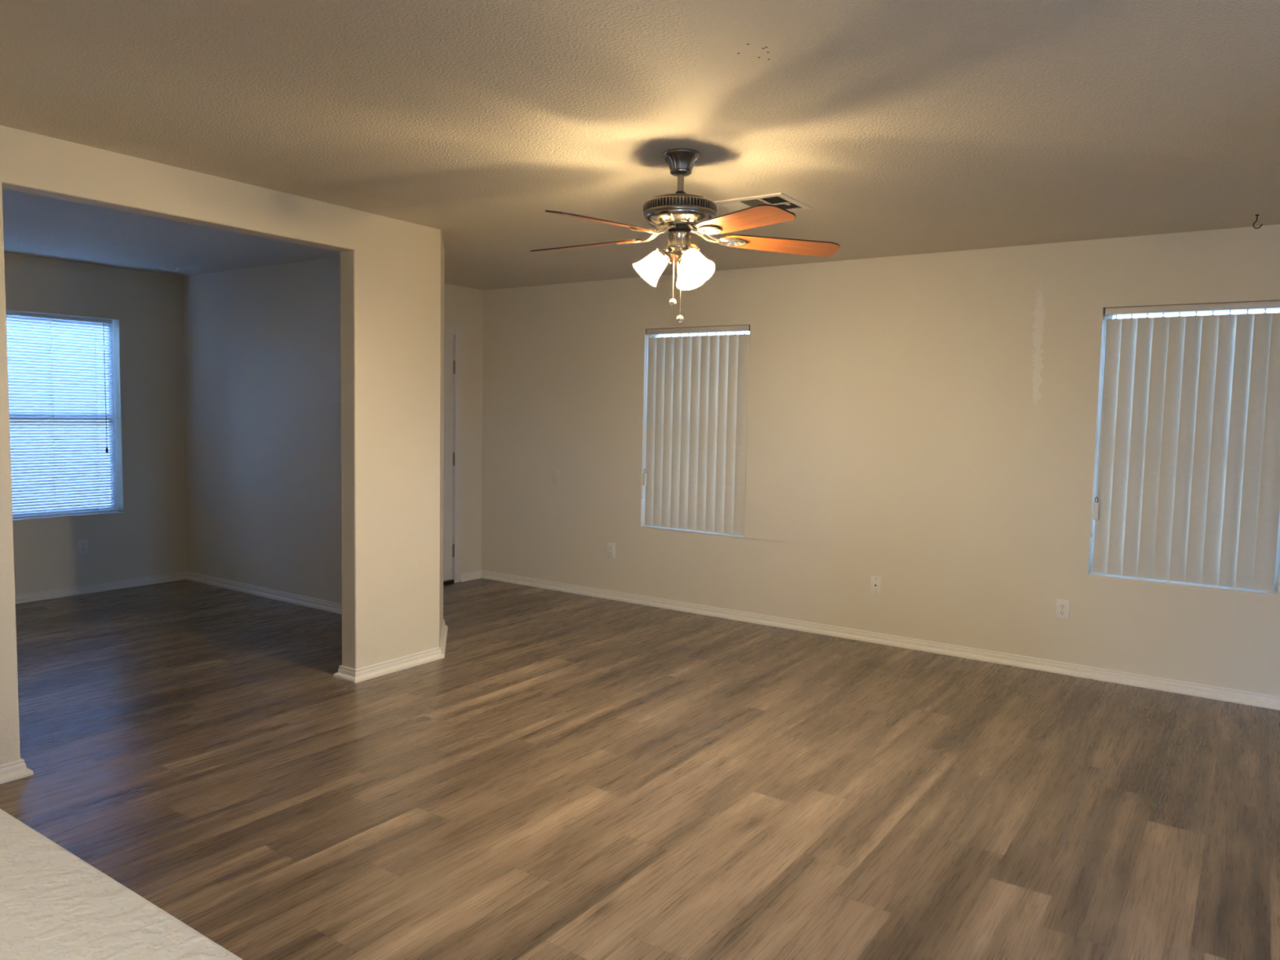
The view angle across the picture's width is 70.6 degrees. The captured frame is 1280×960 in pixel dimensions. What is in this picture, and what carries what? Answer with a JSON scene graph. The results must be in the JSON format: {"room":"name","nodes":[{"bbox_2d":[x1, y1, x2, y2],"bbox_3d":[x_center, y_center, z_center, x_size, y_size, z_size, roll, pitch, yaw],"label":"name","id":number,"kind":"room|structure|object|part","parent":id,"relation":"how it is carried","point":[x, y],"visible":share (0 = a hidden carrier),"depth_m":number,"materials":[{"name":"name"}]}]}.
{"room":"empty living room","nodes":[
{"label":"empty living room","id":0,"kind":"room"},
{"bbox_2d":[4,252,186,594],"bbox_3d":[-4.800,-0.327,5.936,0.160,2.460,3.590,4,5,34],"label":"wall","id":1,"kind":"structure","parent":0,"point":[146,535],"depth_m":7.00,"materials":[{"name":"beige paint"}]},
{"bbox_2d":[6,315,117,516],"bbox_3d":[-4.463,-0.461,6.475,0.050,1.475,1.321,4,5,34],"label":"window","id":2,"kind":"structure","parent":1,"relation":"in","point":[113,432],"depth_m":6.97,"materials":[{"name":"plastic"}]},
{"bbox_3d":[-4.463,-0.456,6.476,0.038,0.044,1.251,4,5,34],"label":"rail","id":3,"kind":"part","parent":2,"relation":"part of","materials":[{"name":"plastic"}]},
{"bbox_2d":[5,310,115,519],"bbox_3d":[-4.395,-0.456,6.413,0.045,1.465,1.256,4,5,34],"label":"mini blind","id":4,"kind":"object","parent":2,"relation":"attached to","point":[50,322],"visible":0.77,"depth_m":6.63,"materials":[{"name":"white plastic"}]},
{"bbox_3d":[-4.282,-0.460,6.588,0.027,1.425,0.007,4,5,34],"label":"ladder cord","id":5,"kind":"part","parent":4,"relation":"part of","materials":[{"name":"white fabric"}]},
{"bbox_3d":[-4.415,0.267,6.470,0.024,0.014,1.251,4,5,34],"label":"rail","id":6,"kind":"part","parent":4,"relation":"part of","materials":[{"name":"white plastic"}]},
{"bbox_3d":[-4.113,-0.475,6.834,0.027,1.425,0.007,4,5,34],"label":"ladder cord","id":7,"kind":"part","parent":4,"relation":"part of","materials":[{"name":"white fabric"}]},
{"bbox_3d":[-4.058,-0.720,6.854,0.004,0.937,0.008,4,5,34],"label":"lift cord","id":8,"kind":"part","parent":4,"relation":"part of","materials":[{"name":"white fabric"}]},
{"bbox_2d":[77,538,88,554],"bbox_3d":[-4.179,0.500,6.779,0.008,0.114,0.070,4,5,34],"label":"electrical outlet","id":9,"kind":"object","parent":1,"relation":"attached to","point":[82,544],"visible":1,"depth_m":6.78,"materials":[{"name":"white plastic"}]},
{"bbox_2d":[14,571,186,604],"bbox_3d":[-4.711,0.870,6.021,0.030,0.064,3.470,4,5,34],"label":"baseboard","id":10,"kind":"structure","parent":1,"relation":"attached to","point":[128,583],"depth_m":6.87,"materials":[{"name":"paint"}]},
{"bbox_2d":[0,124,444,764],"bbox_3d":[-2.932,-0.074,2.633,0.150,2.520,6.211,4,5,34],"label":"wall","id":11,"kind":"structure","parent":0,"point":[390,268],"depth_m":4.73,"materials":[{"name":"beige paint"}]},
{"bbox_2d":[0,759,33,784],"bbox_3d":[-2.680,1.134,3.018,0.030,0.064,1.158,4,5,34],"label":"baseboard","id":12,"kind":"structure","parent":11,"relation":"attached to","point":[13,771],"depth_m":3.44,"materials":[{"name":"paint"}]},
{"bbox_2d":[333,665,355,683],"bbox_3d":[-1.555,1.025,4.782,0.180,0.064,0.030,4,5,34],"label":"baseboard","id":13,"kind":"object","parent":11,"relation":"attached to","point":[346,673],"visible":1,"depth_m":4.78,"materials":[{"name":"paint"}]},
{"bbox_2d":[439,619,448,657],"bbox_3d":[-1.213,0.972,5.585,0.030,0.064,0.720,0,4,-10],"label":"baseboard","id":14,"kind":"structure","parent":11,"relation":"attached to","point":[444,629],"depth_m":5.55,"materials":[{"name":"paint"}]},
{"bbox_2d":[182,232,444,644],"bbox_3d":[-2.476,-0.343,6.364,3.583,2.520,0.492,4,5,34],"label":"wall","id":15,"kind":"structure","parent":0,"point":[261,344],"depth_m":6.72,"materials":[{"name":"beige paint"}]},
{"bbox_2d":[185,571,342,614],"bbox_3d":[-2.537,0.869,6.614,2.942,0.064,0.030,4,5,34],"label":"baseboard","id":16,"kind":"structure","parent":15,"relation":"attached to","point":[319,604],"depth_m":6.79,"materials":[{"name":"paint"}]},
{"bbox_2d":[444,283,483,573],"bbox_3d":[-1.813,-0.345,7.109,0.120,2.440,1.487,4,5,34],"label":"wall","id":17,"kind":"structure","parent":0,"point":[463,306],"depth_m":7.57,"materials":[{"name":"beige paint"}]},
{"bbox_2d":[443,579,453,584],"bbox_3d":[-1.850,0.860,7.169,0.132,0.027,0.897,4,5,34],"label":"trim","id":18,"kind":"structure","parent":17,"relation":"attached to","point":[450,581],"depth_m":7.45,"materials":[{"name":"black metal"}]},
{"bbox_2d":[443,334,455,581],"bbox_3d":[-1.776,-0.154,7.064,0.114,2.010,0.902,4,5,34],"label":"door","id":19,"kind":"structure","parent":17,"relation":"in","point":[449,365],"depth_m":7.39,"materials":[{"name":"paint"}]},
{"bbox_2d":[444,324,461,582],"bbox_3d":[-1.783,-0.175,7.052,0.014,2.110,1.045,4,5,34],"label":"trim","id":20,"kind":"structure","parent":17,"relation":"attached to","point":[456,331],"depth_m":7.44,"materials":[{"name":"paint"}]},
{"bbox_2d":[460,569,481,582],"bbox_3d":[-1.427,0.813,7.659,0.030,0.064,0.259,4,5,34],"label":"baseboard","id":21,"kind":"structure","parent":17,"relation":"attached to","point":[467,576],"depth_m":7.65,"materials":[{"name":"paint"}]},
{"bbox_2d":[0,577,1279,959],"bbox_3d":[-1.220,1.232,2.726,9.742,0.030,8.377,4,5,34],"label":"floor","id":22,"kind":"structure","parent":0,"point":[575,776],"depth_m":3.47,"materials":[{"name":"wood"}]},
{"bbox_2d":[0,0,1279,289],"bbox_3d":[-1.159,-1.252,2.558,9.862,0.070,8.457,4,5,34],"label":"ceiling","id":23,"kind":"structure","parent":0,"point":[905,127],"depth_m":3.07,"materials":[{"name":"white paint"}]},
{"bbox_2d":[529,148,840,322],"bbox_3d":[0.117,-0.936,3.505,1.254,0.649,1.246,4,5,34],"label":"ceiling fan","id":24,"kind":"object","parent":23,"relation":"hanging from","point":[680,213],"visible":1,"depth_m":3.46,"materials":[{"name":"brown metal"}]},
{"bbox_3d":[-0.224,-0.957,3.688,0.480,0.006,0.142,1,16,25],"label":"blade","id":25,"kind":"part","parent":24,"relation":"part of","materials":[{"name":"brown wood"}]},
{"bbox_3d":[-0.130,-0.920,3.212,0.142,0.006,0.480,21,18,40],"label":"blade","id":26,"kind":"part","parent":24,"relation":"part of","materials":[{"name":"brown wood"}]},
{"bbox_3d":[0.033,-0.823,3.511,0.132,0.138,0.127,4,5,34],"label":"lamp shade","id":27,"kind":"part","parent":24,"relation":"part of","materials":[{"name":"white glass"}]},
{"bbox_3d":[0.128,-0.692,3.514,0.028,0.030,0.030,4,5,34],"label":"chain knob","id":28,"kind":"part","parent":24,"relation":"part of","materials":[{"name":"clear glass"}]},
{"bbox_3d":[0.130,-0.797,3.506,0.003,0.183,0.003,4,5,34],"label":"pull chain","id":29,"kind":"part","parent":24,"relation":"part of","materials":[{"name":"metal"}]},
{"bbox_3d":[0.155,-0.625,3.507,0.028,0.030,0.030,4,5,34],"label":"chain knob","id":30,"kind":"part","parent":24,"relation":"part of","materials":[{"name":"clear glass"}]},
{"bbox_3d":[0.154,-1.000,3.511,0.274,0.042,0.274,4,5,34],"label":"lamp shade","id":31,"kind":"part","parent":24,"relation":"part of","materials":[{"name":"silver metal"}]},
{"bbox_3d":[0.158,-0.765,3.497,0.003,0.252,0.003,4,5,34],"label":"pull chain","id":32,"kind":"part","parent":24,"relation":"part of","materials":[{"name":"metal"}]},
{"bbox_3d":[0.200,-0.967,3.927,0.142,0.006,0.480,-10,1,7],"label":"blade","id":33,"kind":"part","parent":24,"relation":"part of","materials":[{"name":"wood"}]},
{"bbox_3d":[0.195,-0.829,3.627,0.124,0.138,0.138,4,5,34],"label":"lamp shade","id":34,"kind":"part","parent":24,"relation":"part of","materials":[{"name":"white glass"}]},
{"bbox_3d":[0.204,-0.832,3.444,0.058,0.061,0.044,4,5,34],"label":"bulb","id":35,"kind":"part","parent":24,"relation":"part of","materials":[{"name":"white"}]},
{"bbox_3d":[0.211,-0.813,3.426,0.136,0.138,0.121,4,5,34],"label":"lamp shade","id":36,"kind":"part","parent":24,"relation":"part of","materials":[{"name":"white glass"}]},
{"bbox_3d":[0.357,-0.906,3.156,0.142,0.006,0.480,13,0,-30],"label":"blade","id":37,"kind":"part","parent":24,"relation":"part of","materials":[{"name":"brown wood"}]},
{"bbox_3d":[0.559,-0.935,3.599,0.480,0.006,0.142,2,-8,-12],"label":"blade","id":38,"kind":"part","parent":24,"relation":"part of","materials":[{"name":"brown wood"}]},
{"bbox_2d":[712,192,812,212],"bbox_3d":[0.580,-1.306,4.304,0.365,0.012,0.335,4,5,34],"label":"ceiling vent","id":39,"kind":"object","parent":23,"relation":"in","point":[782,200],"visible":0.62,"depth_m":4.24,"materials":[{"name":"metal"}]},
{"bbox_2d":[1252,214,1262,228],"bbox_3d":[2.949,-1.232,4.313,0.044,0.067,0.018,1,4,-6],"label":"ceiling hook","id":40,"kind":"object","parent":23,"relation":"attached to","point":[1255,215],"visible":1,"depth_m":4.31,"materials":[{"name":"black metal"}]},
{"bbox_2d":[481,224,1279,696],"bbox_3d":[1.917,-0.155,5.549,8.046,2.440,0.160,4,5,34],"label":"wall","id":41,"kind":"structure","parent":0,"point":[926,425],"depth_m":5.67,"materials":[{"name":"beige paint"}]},
{"bbox_2d":[607,542,614,558],"bbox_3d":[-0.223,0.542,6.965,0.070,0.114,0.008,4,5,34],"label":"electrical outlet","id":42,"kind":"object","parent":41,"relation":"attached to","point":[611,546],"visible":1,"depth_m":6.96,"materials":[{"name":"white plastic"}]},
{"bbox_2d":[651,331,747,535],"bbox_3d":[0.446,-0.365,6.593,0.870,1.471,0.050,4,5,34],"label":"window","id":43,"kind":"structure","parent":41,"relation":"in","point":[652,335],"depth_m":6.59,"materials":[{"name":"plastic"}]},
{"bbox_2d":[641,324,750,534],"bbox_3d":[0.394,-0.365,6.526,0.872,1.460,0.059,4,5,34],"label":"vertical blind","id":44,"kind":"object","parent":43,"relation":"attached to","point":[694,476],"visible":0.97,"depth_m":6.51,"materials":[{"name":"plastic"}]},
{"bbox_3d":[0.030,-0.468,6.746,0.013,1.225,0.014,4,5,34],"label":"chain","id":45,"kind":"part","parent":44,"relation":"part of","materials":[{"name":"white plastic"}]},
{"bbox_3d":[0.048,-0.580,6.729,0.017,0.998,0.005,3,5,26],"label":"cord","id":46,"kind":"part","parent":44,"relation":"part of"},
{"bbox_2d":[870,575,881,595],"bbox_3d":[1.506,0.674,5.777,0.070,0.114,0.014,4,5,34],"label":"cable jack","id":47,"kind":"object","parent":41,"relation":"attached to","point":[876,581],"visible":1,"depth_m":5.78,"materials":[{"name":"white plastic"}]},
{"bbox_2d":[481,569,1279,710],"bbox_3d":[1.823,1.033,5.570,7.766,0.064,0.030,4,5,34],"label":"baseboard","id":48,"kind":"structure","parent":41,"relation":"attached to","point":[1268,701],"depth_m":5.58,"materials":[{"name":"paint"}]},
{"bbox_2d":[1055,598,1069,620],"bbox_3d":[2.413,0.739,5.159,0.070,0.114,0.008,4,5,34],"label":"electrical outlet","id":49,"kind":"object","parent":41,"relation":"attached to","point":[1062,610],"visible":1,"depth_m":5.16,"materials":[{"name":"white plastic"}]},
{"bbox_2d":[1058,610,1065,615],"bbox_3d":[2.411,0.758,5.159,0.034,0.027,0.003,4,5,34],"label":"socket","id":50,"kind":"object","parent":49,"relation":"attached to","point":[1060,612],"depth_m":5.16,"materials":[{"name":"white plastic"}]},
{"bbox_2d":[1059,603,1066,608],"bbox_3d":[2.412,0.719,5.156,0.034,0.027,0.003,4,5,34],"label":"socket","id":51,"kind":"object","parent":49,"relation":"attached to","point":[1062,606],"depth_m":5.16,"materials":[{"name":"white plastic"}]},
{"bbox_2d":[1090,308,1279,591],"bbox_3d":[2.957,-0.188,4.872,0.872,1.483,0.050,4,5,34],"label":"window","id":52,"kind":"structure","parent":41,"relation":"in","point":[1111,317],"depth_m":4.95,"materials":[{"name":"plastic"}]},
{"bbox_2d":[1090,300,1279,591],"bbox_3d":[2.906,-0.189,4.804,0.871,1.472,0.059,4,5,34],"label":"vertical blind","id":53,"kind":"object","parent":52,"relation":"attached to","point":[1188,483],"visible":1,"depth_m":4.79,"materials":[{"name":"plastic"}]},
{"bbox_3d":[2.543,-0.294,5.023,0.013,1.235,0.014,4,5,34],"label":"chain","id":54,"kind":"part","parent":53,"relation":"part of","materials":[{"name":"white plastic"}]},
{"bbox_3d":[2.561,-0.406,5.006,0.017,1.008,0.005,3,5,26],"label":"cord","id":55,"kind":"part","parent":53,"relation":"part of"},
{"bbox_3d":[-1.116,0.813,1.078,4.759,1.055,0.225,4,5,34],"label":"wall","id":56,"kind":"structure","parent":0,"visible":0},
{"bbox_2d":[0,808,242,959],"bbox_3d":[-1.103,0.280,1.032,4.769,0.015,0.248,4,5,34],"label":"half wall cap","id":57,"kind":"object","parent":56,"relation":"on","point":[55,904],"depth_m":0.65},
{"bbox_3d":[-6.127,1.027,7.329,3.440,0.200,11.000,4,5,34],"label":"ground","id":58,"kind":"structure","parent":0,"visible":0},
{"bbox_2d":[6,318,109,511],"bbox_3d":[-7.518,-0.320,8.207,0.200,2.600,11.000,4,5,34],"label":"wall","id":59,"kind":"structure","parent":58,"relation":"on","point":[6,318],"depth_m":9.77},
{"label":"outside","id":60,"kind":"structure","parent":0,"visible":0},
{"bbox_2d":[658,310,1279,337],"bbox_3d":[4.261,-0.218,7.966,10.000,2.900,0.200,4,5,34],"label":"blind headrail","id":61,"kind":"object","parent":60,"point":[1261,311],"depth_m":7.67,"materials":[{"name":"paint"}]}
]}

